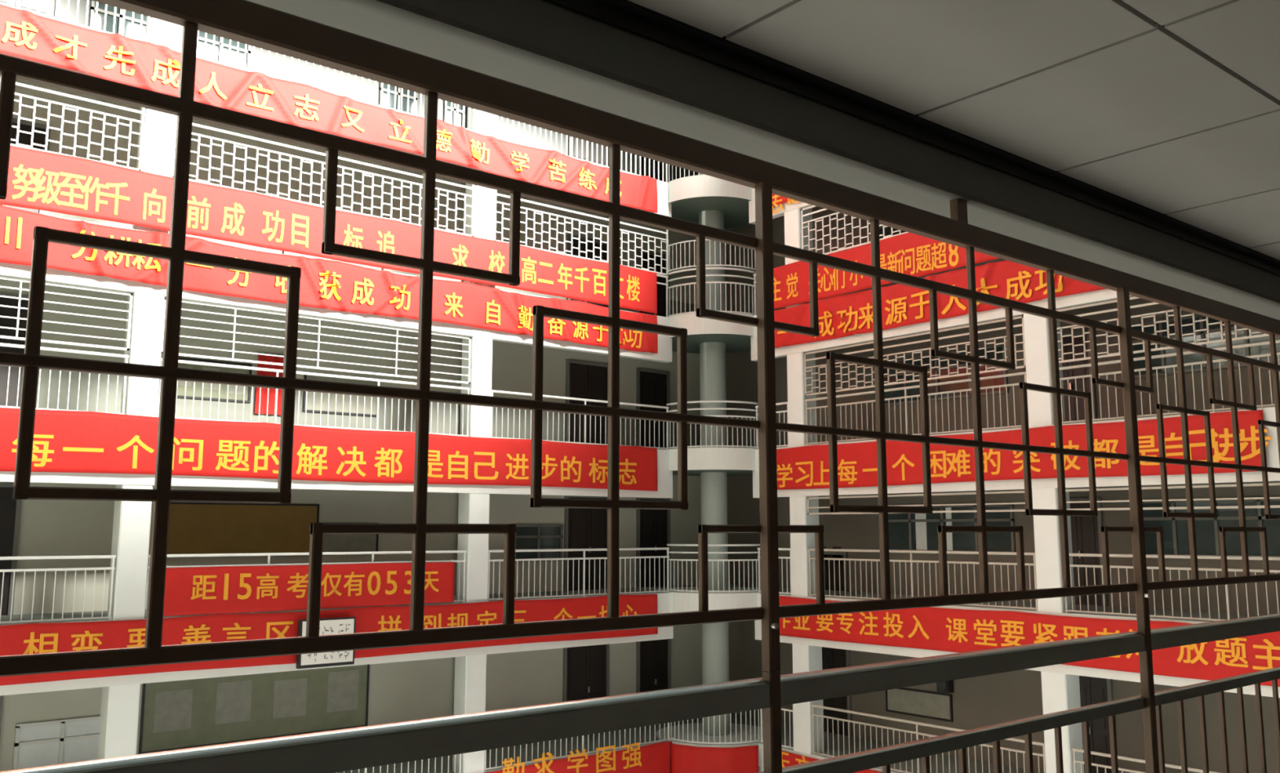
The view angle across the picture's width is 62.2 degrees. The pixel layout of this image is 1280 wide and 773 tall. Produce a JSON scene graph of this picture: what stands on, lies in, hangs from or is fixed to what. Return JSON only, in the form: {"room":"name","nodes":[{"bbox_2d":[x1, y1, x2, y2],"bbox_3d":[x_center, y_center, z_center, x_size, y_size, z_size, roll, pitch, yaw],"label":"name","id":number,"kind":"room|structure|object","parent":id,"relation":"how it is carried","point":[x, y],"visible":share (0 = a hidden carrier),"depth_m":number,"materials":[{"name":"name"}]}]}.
{"room":"school corridor","nodes":[
{"label":"school corridor","id":0,"kind":"room"},
{"bbox_2d":[0,74,702,771],"bbox_3d":[-9.030,1.069,21.708,29.300,21.000,0.200,6,-10,-39],"label":"wall","id":1,"kind":"structure","parent":0,"point":[415,690],"depth_m":23.88,"materials":[{"name":"paint"}]},
{"bbox_2d":[0,482,22,615],"bbox_3d":[-11.945,2.896,18.881,1.510,2.380,0.090,6,-10,-39],"label":"door","id":2,"kind":"structure","parent":1,"relation":"in","point":[10,508],"depth_m":19.27,"materials":[{"name":"metal"}]},
{"bbox_2d":[0,292,28,406],"bbox_3d":[-11.945,-0.572,19.350,1.510,2.380,0.090,6,-10,-39],"label":"door","id":3,"kind":"structure","parent":1,"relation":"in","point":[4,311],"depth_m":19.62,"materials":[{"name":"metal"}]},
{"bbox_2d":[2,117,50,214],"bbox_3d":[-11.945,-3.902,19.800,1.510,2.380,0.090,6,-10,-39],"label":"door","id":4,"kind":"structure","parent":1,"relation":"in","point":[24,126],"depth_m":20.17,"materials":[{"name":"metal"}]},
{"bbox_2d":[12,715,100,769],"bbox_3d":[-10.632,6.668,19.461,1.510,1.060,0.070,6,-10,-39],"label":"cabinet","id":5,"kind":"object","parent":1,"relation":"in","point":[48,743],"depth_m":19.41,"materials":[{"name":"white paint"}]},
{"bbox_2d":[88,0,146,40],"bbox_3d":[-10.516,-7.243,21.437,1.110,1.460,0.070,6,-10,-39],"label":"window","id":6,"kind":"structure","parent":1,"relation":"in","point":[101,6],"depth_m":21.41,"materials":[{"name":"white metal"}]},
{"bbox_2d":[177,356,252,402],"bbox_3d":[-8.852,-0.133,21.850,1.650,0.820,0.050,6,-10,-39],"label":"notice board","id":7,"kind":"object","parent":1,"relation":"attached to","point":[181,384],"visible":0.53,"depth_m":21.88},
{"bbox_2d":[197,31,251,70],"bbox_3d":[-8.983,-7.076,22.671,1.260,1.460,0.070,6,-10,-39],"label":"window","id":8,"kind":"structure","parent":1,"relation":"in","point":[201,34],"depth_m":22.74,"materials":[{"name":"white glass"}]},
{"bbox_2d":[166,502,319,558],"bbox_3d":[-8.185,2.972,21.978,3.130,1.100,0.050,6,-10,-39],"label":"notice board","id":9,"kind":"object","parent":1,"relation":"attached to","point":[194,527],"visible":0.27,"depth_m":21.91,"materials":[{"name":"brown wood"}]},
{"bbox_2d":[138,664,369,754],"bbox_3d":[-7.778,6.505,21.834,4.660,1.500,0.050,6,-10,-39],"label":"notice board","id":10,"kind":"object","parent":1,"relation":"attached to","point":[182,714],"visible":0.73,"depth_m":21.68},
{"bbox_2d":[254,351,284,415],"bbox_3d":[-7.802,-0.047,22.654,0.860,1.305,0.044,6,-10,-39],"label":"banner","id":11,"kind":"object","parent":1,"relation":"attached to","point":[264,393],"depth_m":22.56,"materials":[{"name":"red fabric"}]},
{"bbox_2d":[302,374,377,416],"bbox_3d":[-6.641,0.192,23.620,1.750,0.850,0.050,6,-10,-39],"label":"notice board","id":12,"kind":"object","parent":1,"relation":"attached to","point":[309,394],"visible":0.46,"depth_m":23.57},
{"bbox_2d":[322,533,378,555],"bbox_3d":[-6.408,3.364,23.382,1.350,0.700,0.050,6,-10,-39],"label":"notice board","id":13,"kind":"object","parent":1,"relation":"attached to","point":[331,542],"visible":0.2,"depth_m":23.40,"materials":[{"name":"grey"}]},
{"bbox_2d":[14,0,697,181],"bbox_3d":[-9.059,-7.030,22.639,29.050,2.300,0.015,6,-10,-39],"label":"railing","id":14,"kind":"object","parent":1,"relation":"attached to","point":[73,3],"depth_m":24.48,"materials":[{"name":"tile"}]},
{"bbox_2d":[35,358,700,448],"bbox_3d":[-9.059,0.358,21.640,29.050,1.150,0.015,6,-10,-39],"label":"railing","id":15,"kind":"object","parent":1,"relation":"attached to","point":[45,374],"depth_m":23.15,"materials":[{"name":"grey paint"}]},
{"bbox_2d":[44,210,696,315],"bbox_3d":[-9.059,-2.972,22.090,29.050,1.150,0.015,6,-10,-39],"label":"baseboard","id":16,"kind":"structure","parent":1,"relation":"attached to","point":[46,212],"depth_m":23.56,"materials":[{"name":"grey paint"}]},
{"bbox_2d":[515,524,563,561],"bbox_3d":[-2.542,3.907,26.468,1.460,0.910,0.070,6,-10,-39],"label":"window","id":17,"kind":"structure","parent":1,"relation":"in","point":[527,536],"depth_m":26.47,"materials":[{"name":"grey glass"}]},
{"bbox_2d":[563,495,607,591],"bbox_3d":[-1.356,4.024,27.412,1.420,2.430,0.090,6,-10,-39],"label":"door","id":18,"kind":"structure","parent":1,"relation":"in","point":[584,528],"depth_m":27.38,"materials":[{"name":"metal"}]},
{"bbox_2d":[562,644,609,702],"bbox_3d":[-1.356,7.513,26.941,1.420,2.430,0.090,6,-10,-39],"label":"door","id":19,"kind":"structure","parent":1,"relation":"in","point":[585,669],"depth_m":26.97,"materials":[{"name":"metal"}]},
{"bbox_2d":[565,359,608,444],"bbox_3d":[-1.356,0.556,27.881,1.420,2.430,0.090,6,-10,-39],"label":"door","id":20,"kind":"structure","parent":1,"relation":"in","point":[584,380],"depth_m":27.87,"materials":[{"name":"metal"}]},
{"bbox_2d":[635,248,669,316],"bbox_3d":[0.374,-2.585,29.725,1.160,2.430,0.090,6,-10,-39],"label":"door","id":21,"kind":"structure","parent":1,"relation":"in","point":[661,289],"depth_m":29.89,"materials":[{"name":"metal"}]},
{"bbox_2d":[635,368,670,449],"bbox_3d":[0.374,0.745,29.275,1.160,2.430,0.090,6,-10,-39],"label":"door","id":22,"kind":"structure","parent":1,"relation":"in","point":[652,386],"depth_m":29.29,"materials":[{"name":"metal"}]},
{"bbox_2d":[635,497,671,587],"bbox_3d":[0.374,4.213,28.806,1.160,2.430,0.090,6,-10,-39],"label":"door","id":23,"kind":"structure","parent":1,"relation":"in","point":[652,526],"depth_m":28.78,"materials":[{"name":"metal"}]},
{"bbox_2d":[635,639,671,693],"bbox_3d":[0.374,7.701,28.334,1.160,2.430,0.090,6,-10,-39],"label":"door","id":24,"kind":"structure","parent":1,"relation":"in","point":[653,658],"depth_m":28.37,"materials":[{"name":"metal"}]},
{"bbox_2d":[0,584,1262,624],"bbox_3d":[-2.945,3.473,13.668,29.100,0.160,19.340,6,-10,-39],"label":"floor","id":25,"kind":"structure","parent":0,"point":[1204,615],"depth_m":20.79,"materials":[{"name":"grey concrete"}]},
{"bbox_2d":[0,592,673,695],"bbox_3d":[-9.068,4.544,18.085,25.300,1.100,0.200,6,-10,-39],"label":"trim","id":26,"kind":"structure","parent":25,"relation":"attached to","point":[663,598],"depth_m":20.20,"materials":[{"name":"white paint"}]},
{"bbox_2d":[0,555,115,623],"bbox_3d":[-11.520,3.188,16.258,6.340,1.098,0.056,6,-10,-39],"label":"railing","id":27,"kind":"object","parent":26,"relation":"on","point":[86,557],"visible":1,"depth_m":17.72,"materials":[{"name":"white paint"}]},
{"bbox_2d":[144,550,466,617],"bbox_3d":[-6.177,3.770,20.561,6.350,1.098,0.056,6,-10,-39],"label":"railing","id":28,"kind":"object","parent":26,"relation":"on","point":[268,554],"visible":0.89,"depth_m":20.42,"materials":[{"name":"white paint"}]},
{"bbox_2d":[163,559,454,616],"bbox_3d":[-6.158,3.830,20.409,5.800,0.889,0.092,6,-10,-39],"label":"banner","id":29,"kind":"object","parent":28,"relation":"attached to","point":[188,591],"visible":0.9,"depth_m":19.99,"materials":[{"name":"red fabric"}]},
{"bbox_2d":[0,591,657,685],"bbox_3d":[-6.670,4.678,19.850,18.250,1.019,0.131,6,-10,-39],"label":"banner","id":30,"kind":"object","parent":26,"relation":"attached to","point":[37,637],"visible":0.61,"depth_m":19.65,"materials":[{"name":"red fabric"}]},
{"bbox_2d":[296,617,355,669],"bbox_3d":[-5.952,4.860,20.132,1.106,0.890,0.118,6,-10,-39],"label":"sign box","id":31,"kind":"object","parent":30,"relation":"attached to","point":[328,626],"visible":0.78,"depth_m":20.11,"materials":[{"name":"grey"}]},
{"bbox_2d":[306,623,350,662],"bbox_3d":[-5.905,4.859,20.095,0.850,0.665,0.003,6,-10,-39],"label":"print","id":32,"kind":"object","parent":31,"relation":"attached to","point":[324,628],"depth_m":20.14,"materials":[{"name":"grey"}]},
{"bbox_2d":[487,547,669,601],"bbox_3d":[-1.292,4.302,24.495,5.160,1.098,0.056,6,-10,-39],"label":"railing","id":33,"kind":"object","parent":26,"relation":"on","point":[584,557],"visible":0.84,"depth_m":24.42,"materials":[{"name":"white paint"}]},
{"bbox_2d":[755,593,1279,697],"bbox_3d":[7.759,4.776,19.800,0.200,1.100,15.540,6,-10,-39],"label":"trim","id":34,"kind":"structure","parent":25,"relation":"attached to","point":[1266,691],"depth_m":19.81,"materials":[{"name":"white paint"}]},
{"bbox_2d":[808,548,1037,611],"bbox_3d":[5.748,4.019,22.400,0.056,1.098,5.760,6,-10,-39],"label":"railing","id":35,"kind":"object","parent":34,"relation":"on","point":[911,561],"visible":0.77,"depth_m":22.32,"materials":[{"name":"beige paint"}]},
{"bbox_2d":[778,595,1279,687],"bbox_3d":[7.214,4.743,20.261,0.123,0.959,13.250,6,-10,-39],"label":"banner","id":36,"kind":"object","parent":34,"relation":"attached to","point":[944,629],"visible":0.64,"depth_m":20.28,"materials":[{"name":"red fabric"}]},
{"bbox_2d":[1064,553,1279,621],"bbox_3d":[9.721,3.364,17.555,0.056,1.098,5.760,6,-10,-39],"label":"railing","id":37,"kind":"object","parent":34,"relation":"on","point":[1231,557],"visible":0.6,"depth_m":18.18,"materials":[{"name":"beige paint"}]},
{"bbox_2d":[337,713,1038,772],"bbox_3d":[-2.945,6.961,13.196,29.100,0.160,19.340,6,-10,-39],"label":"floor","id":38,"kind":"structure","parent":0,"point":[511,754],"depth_m":24.47,"materials":[{"name":"grey concrete"}]},
{"bbox_2d":[758,742,903,772],"bbox_3d":[7.759,8.289,19.325,0.200,1.150,15.540,6,-10,-39],"label":"trim","id":39,"kind":"structure","parent":38,"relation":"attached to","point":[818,757],"depth_m":24.27,"materials":[{"name":"white paint"}]},
{"bbox_2d":[811,704,1045,772],"bbox_3d":[5.748,7.507,21.929,0.056,1.098,5.760,6,-10,-39],"label":"railing","id":40,"kind":"object","parent":39,"relation":"on","point":[916,723],"visible":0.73,"depth_m":22.29,"materials":[{"name":"beige paint"}]},
{"bbox_2d":[724,223,751,231],"bbox_3d":[-8.350,-5.922,21.650,29.100,0.160,2.200,6,-10,-39],"label":"floor","id":41,"kind":"structure","parent":0,"point":[731,228],"depth_m":30.90,"materials":[{"name":"grey concrete"}]},
{"bbox_2d":[0,3,671,217],"bbox_3d":[-9.068,-5.742,19.476,25.300,1.100,0.200,6,-10,-39],"label":"trim","id":42,"kind":"structure","parent":41,"relation":"attached to","point":[664,208],"depth_m":23.56,"materials":[{"name":"white paint"}]},
{"bbox_2d":[0,4,657,213],"bbox_3d":[-6.623,-5.609,21.182,18.250,0.995,0.279,6,-10,-39],"label":"banner","id":43,"kind":"object","parent":42,"relation":"attached to","point":[115,57],"visible":0.91,"depth_m":21.03,"materials":[{"name":"red fabric"}]},
{"bbox_2d":[496,115,667,182],"bbox_3d":[-1.292,-5.984,25.886,5.160,1.098,0.056,6,-10,-39],"label":"railing","id":44,"kind":"object","parent":42,"relation":"on","point":[666,164],"visible":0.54,"depth_m":25.71,"materials":[{"name":"white paint"}]},
{"bbox_2d":[247,0,1279,319],"bbox_3d":[3.249,-5.833,7.234,29.100,10.400,0.285,6,-10,-39],"label":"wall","id":45,"kind":"structure","parent":0,"point":[542,46],"depth_m":4.16,"materials":[{"name":"paint"}]},
{"bbox_2d":[542,0,1279,276],"bbox_3d":[3.363,-0.924,6.429,29.100,0.085,0.078,6,-10,-39],"label":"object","id":46,"kind":"structure","parent":45,"relation":"attached to","point":[628,16],"depth_m":4.53,"materials":[{"name":"black metal"}]},
{"bbox_2d":[804,315,1026,395],"bbox_3d":[5.748,-0.585,23.023,0.036,1.030,5.786,6,-10,-39],"label":"grille","id":47,"kind":"object","parent":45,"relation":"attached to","point":[806,360],"visible":0.7,"depth_m":22.77,"materials":[{"name":"beige paint"}]},
{"bbox_2d":[807,490,1032,515],"bbox_3d":[5.748,2.502,22.605,0.036,0.400,5.760,6,-10,-39],"label":"grille","id":48,"kind":"object","parent":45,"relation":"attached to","point":[1017,491],"visible":0.73,"depth_m":22.02,"materials":[{"name":"beige paint"}]},
{"bbox_2d":[751,288,1133,361],"bbox_3d":[7.759,-2.007,20.717,0.200,1.130,15.540,6,-10,-39],"label":"trim","id":49,"kind":"structure","parent":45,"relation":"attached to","point":[1104,295],"depth_m":22.48,"materials":[{"name":"white paint"}]},
{"bbox_2d":[773,260,1106,348],"bbox_3d":[5.885,-1.846,22.728,0.216,1.039,9.150,6,-10,-39],"label":"banner","id":50,"kind":"object","parent":49,"relation":"attached to","point":[847,314],"visible":0.66,"depth_m":22.70,"materials":[{"name":"red fabric"}]},
{"bbox_3d":[5.748,-2.779,23.320,0.056,1.098,5.760,6,-10,-39],"label":"railing","id":51,"kind":"object","parent":49,"relation":"on","visible":0},
{"bbox_2d":[800,204,908,254],"bbox_3d":[5.748,-3.974,23.481,0.036,1.290,5.786,6,-10,-39],"label":"window grille","id":52,"kind":"object","parent":51,"relation":"on","point":[845,247],"visible":0.29,"depth_m":24.90,"materials":[{"name":"white paint"}]},
{"bbox_2d":[773,232,999,308],"bbox_3d":[5.922,-2.862,22.895,0.122,1.099,9.150,6,-10,-39],"label":"banner","id":53,"kind":"object","parent":51,"relation":"hanging from","point":[908,253],"visible":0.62,"depth_m":23.79,"materials":[{"name":"red fabric"}]},
{"bbox_2d":[752,406,1279,497],"bbox_3d":[7.759,1.352,20.263,0.200,1.190,15.540,6,-10,-39],"label":"trim","id":54,"kind":"structure","parent":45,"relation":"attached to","point":[1268,413],"depth_m":20.01,"materials":[{"name":"white paint"}]},
{"bbox_2d":[804,371,1028,444],"bbox_3d":[5.748,0.550,22.869,0.056,1.098,5.760,6,-10,-39],"label":"railing","id":55,"kind":"object","parent":54,"relation":"on","point":[905,388],"visible":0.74,"depth_m":22.61,"materials":[{"name":"beige paint"}]},
{"bbox_2d":[1058,339,1279,423],"bbox_3d":[9.721,-0.105,18.024,0.056,1.098,5.760,6,-10,-39],"label":"railing","id":56,"kind":"object","parent":54,"relation":"on","point":[1277,341],"visible":0.59,"depth_m":18.63,"materials":[{"name":"beige paint"}]},
{"bbox_2d":[776,406,1271,489],"bbox_3d":[6.617,1.423,21.451,0.123,1.059,11.357,6,-10,-39],"label":"banner","id":57,"kind":"object","parent":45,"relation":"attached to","point":[807,467],"visible":0.82,"depth_m":20.44,"materials":[{"name":"red fabric"}]},
{"bbox_2d":[1056,296,1269,363],"bbox_3d":[9.721,-1.240,18.178,0.036,1.030,5.786,6,-10,-39],"label":"window grille","id":58,"kind":"object","parent":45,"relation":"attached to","point":[1073,327],"visible":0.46,"depth_m":19.04,"materials":[{"name":"beige paint"}]},
{"bbox_2d":[1065,482,1279,510],"bbox_3d":[9.721,1.847,17.761,0.036,0.400,5.760,6,-10,-39],"label":"grille","id":59,"kind":"object","parent":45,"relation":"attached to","point":[1253,484],"visible":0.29,"depth_m":18.27,"materials":[{"name":"beige paint"}]},
{"bbox_2d":[627,0,1279,260],"bbox_3d":[4.524,-1.151,5.105,29.209,0.050,3.464,6,-10,-39],"label":"ceiling","id":60,"kind":"structure","parent":0,"point":[1171,108],"depth_m":4.22,"materials":[{"name":"grey paint"}]},
{"bbox_2d":[724,206,1279,772],"bbox_3d":[9.641,1.081,21.803,0.200,21.000,23.200,6,-10,-39],"label":"wall","id":61,"kind":"structure","parent":0,"point":[980,701],"depth_m":23.78,"materials":[{"name":"beige paint"}]},
{"bbox_2d":[823,546,848,591],"bbox_3d":[4.846,4.646,27.044,0.090,1.100,1.110,6,-10,-39],"label":"door","id":62,"kind":"structure","parent":61,"relation":"in","point":[827,554],"depth_m":26.88,"materials":[{"name":"metal"}]},
{"bbox_2d":[822,647,852,737],"bbox_3d":[4.846,7.599,26.644,0.090,2.180,1.110,6,-10,-39],"label":"door","id":63,"kind":"structure","parent":61,"relation":"in","point":[832,658],"depth_m":26.53,"materials":[{"name":"metal"}]},
{"bbox_2d":[885,688,953,722],"bbox_3d":[6.477,7.373,24.678,0.050,0.600,1.840,6,-10,-39],"label":"notice board","id":64,"kind":"object","parent":61,"relation":"attached to","point":[913,702],"visible":0.91,"depth_m":24.62,"materials":[{"name":"grey"}]},
{"bbox_2d":[873,343,1008,407],"bbox_3d":[7.013,-0.224,25.026,0.070,1.110,3.660,6,-10,-39],"label":"window","id":65,"kind":"structure","parent":61,"relation":"in","point":[1003,380],"depth_m":24.84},
{"bbox_2d":[877,504,1016,552],"bbox_3d":[7.013,3.295,24.551,0.070,1.110,3.660,6,-10,-39],"label":"window","id":66,"kind":"structure","parent":61,"relation":"in","point":[907,531],"depth_m":24.39,"materials":[{"name":"grey glass"}]},
{"bbox_2d":[1061,329,1097,423],"bbox_3d":[9.134,-0.065,22.355,0.090,2.180,0.910,6,-10,-39],"label":"door","id":67,"kind":"structure","parent":61,"relation":"in","point":[1068,340],"depth_m":22.30,"materials":[{"name":"metal"}]},
{"bbox_2d":[1069,497,1107,606],"bbox_3d":[9.134,3.404,21.887,0.090,2.180,0.910,6,-10,-39],"label":"door","id":68,"kind":"structure","parent":61,"relation":"in","point":[1086,533],"depth_m":21.81,"materials":[{"name":"metal"}]},
{"bbox_2d":[1079,675,1113,772],"bbox_3d":[9.134,6.892,21.415,0.090,2.180,0.910,6,-10,-39],"label":"door","id":69,"kind":"structure","parent":61,"relation":"in","point":[1093,691],"depth_m":21.33,"materials":[{"name":"metal"}]},
{"bbox_2d":[1131,314,1279,378],"bbox_3d":[10.829,-0.853,20.374,0.070,1.110,3.160,6,-10,-39],"label":"lattice screen","id":70,"kind":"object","parent":61,"relation":"in","point":[1260,349],"depth_m":20.49,"materials":[{"name":"white metal"}]},
{"bbox_2d":[1142,498,1279,556],"bbox_3d":[10.829,2.665,19.898,0.070,1.110,3.160,6,-10,-39],"label":"window","id":71,"kind":"structure","parent":61,"relation":"in","point":[1175,530],"depth_m":19.93,"materials":[{"name":"grey glass"}]},
{"bbox_3d":[4.374,2.430,4.721,29.100,0.250,3.850,6,-10,-39],"label":"floor","id":72,"kind":"structure","parent":0,"visible":0},
{"bbox_2d":[0,613,1279,772],"bbox_3d":[3.029,1.891,5.904,24.400,1.134,0.097,6,-10,-39],"label":"balustrade","id":73,"kind":"object","parent":72,"relation":"on","point":[335,751],"visible":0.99,"depth_m":3.96,"materials":[{"name":"metal"}]},
{"bbox_2d":[0,0,1279,676],"bbox_3d":[3.039,0.300,6.106,24.400,2.069,0.100,6,-10,-39],"label":"lattice","id":74,"kind":"object","parent":73,"relation":"on","point":[243,21],"visible":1,"depth_m":3.56,"materials":[{"name":"brown paint"}]},
{"bbox_3d":[-2.919,10.555,12.758,29.200,0.200,19.700,6,-10,-39],"label":"floor","id":75,"kind":"structure","parent":0,"visible":0},
{"bbox_2d":[97,16,181,759],"bbox_3d":[-8.958,1.187,18.851,0.500,20.000,0.500,6,-10,-39],"label":"column","id":76,"kind":"structure","parent":75,"relation":"on","point":[120,704],"depth_m":18.62,"materials":[{"name":"paint"}]},
{"bbox_2d":[452,106,497,772],"bbox_3d":[-3.611,1.769,23.157,0.500,20.000,0.500,6,-10,-39],"label":"column","id":77,"kind":"structure","parent":75,"relation":"on","point":[470,672],"depth_m":22.88,"materials":[{"name":"paint"}]},
{"bbox_2d":[697,172,729,736],"bbox_3d":[1.899,2.075,27.283,0.680,20.500,0.680,6,-10,-39],"label":"column","id":78,"kind":"structure","parent":75,"relation":"on","point":[713,486],"depth_m":26.97,"materials":[{"name":"grey paint"}]},
{"bbox_2d":[655,586,759,613],"bbox_3d":[1.899,5.424,26.830,3.000,0.540,3.000,6,-10,-39],"label":"balcony slab","id":79,"kind":"object","parent":78,"relation":"attached to","point":[680,602],"visible":0.38,"depth_m":25.53,"materials":[{"name":"white paint"}]},
{"bbox_2d":[666,543,760,592],"bbox_3d":[1.782,4.424,25.820,2.310,1.154,0.610,-1,-8,6],"label":"balcony railing","id":80,"kind":"object","parent":79,"relation":"on","point":[668,544],"visible":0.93,"depth_m":25.68,"materials":[{"name":"white paint"}]},
{"bbox_2d":[656,723,763,766],"bbox_3d":[1.899,8.912,26.358,3.000,0.540,3.000,6,-10,-39],"label":"railing","id":81,"kind":"object","parent":78,"relation":"attached to","point":[695,725],"visible":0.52,"depth_m":26.01,"materials":[{"name":"white paint"}]},
{"bbox_2d":[486,740,671,772],"bbox_3d":[-2.810,8.557,22.492,9.200,1.298,0.128,6,-10,-39],"label":"banner","id":82,"kind":"object","parent":81,"relation":"attached to","point":[655,757],"visible":1,"depth_m":24.17,"materials":[{"name":"red fabric"}]},
{"bbox_2d":[671,743,759,772],"bbox_3d":[1.758,8.998,24.973,2.069,1.020,0.364,-1,-8,6],"label":"banner","id":83,"kind":"object","parent":81,"relation":"attached to","point":[684,758],"visible":1,"depth_m":24.90,"materials":[{"name":"red fabric"}]},
{"bbox_2d":[668,175,751,228],"bbox_3d":[1.899,-4.862,28.221,3.000,0.540,3.000,6,-10,-39],"label":"balcony slab","id":84,"kind":"object","parent":78,"relation":"attached to","point":[688,197],"visible":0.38,"depth_m":27.07,"materials":[{"name":"white paint"}]},
{"bbox_2d":[667,312,754,353],"bbox_3d":[1.899,-1.374,27.749,3.000,0.540,3.000,6,-10,-39],"label":"balcony slab","id":85,"kind":"object","parent":78,"relation":"attached to","point":[736,337],"visible":0.38,"depth_m":26.53,"materials":[{"name":"white paint"}]},
{"bbox_2d":[667,266,756,316],"bbox_3d":[1.782,-2.374,26.739,2.310,1.154,0.610,-1,-8,6],"label":"balcony railing","id":86,"kind":"object","parent":85,"relation":"on","point":[708,268],"visible":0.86,"depth_m":26.61,"materials":[{"name":"white paint"}]},
{"bbox_2d":[667,447,755,475],"bbox_3d":[1.899,1.956,27.299,3.000,0.540,3.000,6,-10,-39],"label":"balcony slab","id":87,"kind":"object","parent":78,"relation":"attached to","point":[735,461],"visible":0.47,"depth_m":25.92,"materials":[{"name":"white paint"}]},
{"bbox_2d":[666,400,758,448],"bbox_3d":[1.782,0.956,26.288,2.310,1.154,0.610,-1,-8,6],"label":"balcony railing","id":88,"kind":"object","parent":87,"relation":"on","point":[691,402],"visible":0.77,"depth_m":26.10,"materials":[{"name":"white paint"}]},
{"bbox_2d":[784,208,824,754],"bbox_3d":[3.893,2.051,25.241,0.500,20.000,0.500,6,-10,-39],"label":"column","id":89,"kind":"structure","parent":75,"relation":"on","point":[806,658],"depth_m":24.91,"materials":[{"name":"paint"}]},
{"bbox_2d":[1023,313,1084,772],"bbox_3d":[7.866,1.396,20.396,0.500,20.000,0.500,6,-10,-39],"label":"column","id":90,"kind":"structure","parent":75,"relation":"on","point":[1060,691],"depth_m":20.01,"materials":[{"name":"paint"}]},
{"bbox_3d":[-8.350,0.896,20.728,29.100,0.160,2.200,6,-10,-39],"label":"floor","id":91,"kind":"structure","parent":0,"visible":0},
{"bbox_2d":[0,448,672,497],"bbox_3d":[-9.068,1.121,18.548,25.300,1.190,0.200,6,-10,-39],"label":"slab","id":92,"kind":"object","parent":91,"relation":"attached to","point":[664,475],"depth_m":20.81,"materials":[{"name":"white paint"}]},
{"bbox_2d":[0,342,128,414],"bbox_3d":[-11.520,-0.280,16.727,6.340,1.098,0.056,6,-10,-39],"label":"railing","id":93,"kind":"object","parent":92,"relation":"on","point":[126,357],"visible":0.61,"depth_m":18.17,"materials":[{"name":"white paint"}]},
{"bbox_2d":[0,407,657,491],"bbox_3d":[-6.669,1.239,20.314,18.250,1.119,0.132,6,-10,-39],"label":"banner","id":94,"kind":"object","parent":92,"relation":"attached to","point":[64,441],"visible":0.92,"depth_m":20.43,"materials":[{"name":"red fabric"}]},
{"bbox_2d":[490,390,668,449],"bbox_3d":[-1.292,0.834,24.964,5.160,1.098,0.056,6,-10,-39],"label":"railing","id":95,"kind":"object","parent":92,"relation":"on","point":[492,391],"visible":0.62,"depth_m":24.87,"materials":[{"name":"white paint"}]},
{"bbox_3d":[-8.350,-2.434,21.178,29.100,0.160,2.200,6,-10,-39],"label":"floor","id":96,"kind":"structure","parent":0,"visible":0},
{"bbox_2d":[0,214,671,362],"bbox_3d":[-9.068,-2.239,19.003,25.300,1.130,0.200,6,-10,-39],"label":"slab","id":97,"kind":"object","parent":96,"relation":"attached to","point":[6,269],"depth_m":21.13,"materials":[{"name":"white paint"}]},
{"bbox_2d":[0,275,133,351],"bbox_3d":[-11.520,-1.416,16.880,6.340,1.030,0.036,6,-10,-39],"label":"window grille","id":98,"kind":"object","parent":97,"relation":"attached to","point":[131,295],"visible":1,"depth_m":18.28,"materials":[{"name":"white paint"}]},
{"bbox_2d":[160,297,471,383],"bbox_3d":[-6.177,-0.834,21.183,6.350,1.030,0.036,6,-10,-39],"label":"window grille","id":99,"kind":"object","parent":97,"relation":"attached to","point":[319,319],"visible":0.95,"depth_m":21.03,"materials":[{"name":"white paint"}]},
{"bbox_2d":[0,204,657,353],"bbox_3d":[-6.635,-2.099,20.722,18.250,1.074,0.244,6,-10,-39],"label":"banner","id":100,"kind":"object","parent":97,"relation":"attached to","point":[333,285],"visible":0.76,"depth_m":21.00,"materials":[{"name":"red fabric"}]},
{"bbox_2d":[493,274,668,317],"bbox_3d":[-1.292,-2.496,25.414,5.160,1.098,0.056,6,-10,-39],"label":"railing","id":101,"kind":"object","parent":97,"relation":"on","point":[666,284],"visible":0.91,"depth_m":26.97,"materials":[{"name":"white paint"}]},
{"bbox_2d":[494,190,668,275],"bbox_3d":[-1.292,-3.691,25.576,5.186,1.290,0.036,6,-10,-39],"label":"window grille","id":102,"kind":"object","parent":101,"relation":"on","point":[498,194],"visible":0.86,"depth_m":25.54,"materials":[{"name":"white paint"}]},
{"bbox_3d":[-11.520,-3.610,17.177,6.340,1.098,0.056,6,-10,-39],"label":"railing","id":103,"kind":"object","parent":97,"relation":"on","visible":0},
{"bbox_2d":[10,82,145,170],"bbox_3d":[-11.520,-4.805,17.338,6.366,1.290,0.036,6,-10,-39],"label":"window grille","id":104,"kind":"object","parent":103,"relation":"on","point":[142,122],"visible":0.87,"depth_m":18.67,"materials":[{"name":"white paint"}]},
{"bbox_3d":[-6.177,-3.028,21.480,6.350,1.098,0.056,6,-10,-39],"label":"railing","id":105,"kind":"object","parent":97,"relation":"on","visible":0},
{"bbox_2d":[171,115,474,236],"bbox_3d":[-6.177,-4.223,21.642,6.376,1.290,0.036,6,-10,-39],"label":"window grille","id":106,"kind":"object","parent":105,"relation":"on","point":[472,188],"visible":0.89,"depth_m":21.37,"materials":[{"name":"white paint"}]},
{"bbox_2d":[0,145,657,313],"bbox_3d":[-6.670,-3.141,20.907,18.250,1.119,0.130,6,-10,-39],"label":"banner","id":107,"kind":"object","parent":105,"relation":"hanging from","point":[37,180],"visible":0.91,"depth_m":20.50,"materials":[{"name":"red fabric"}]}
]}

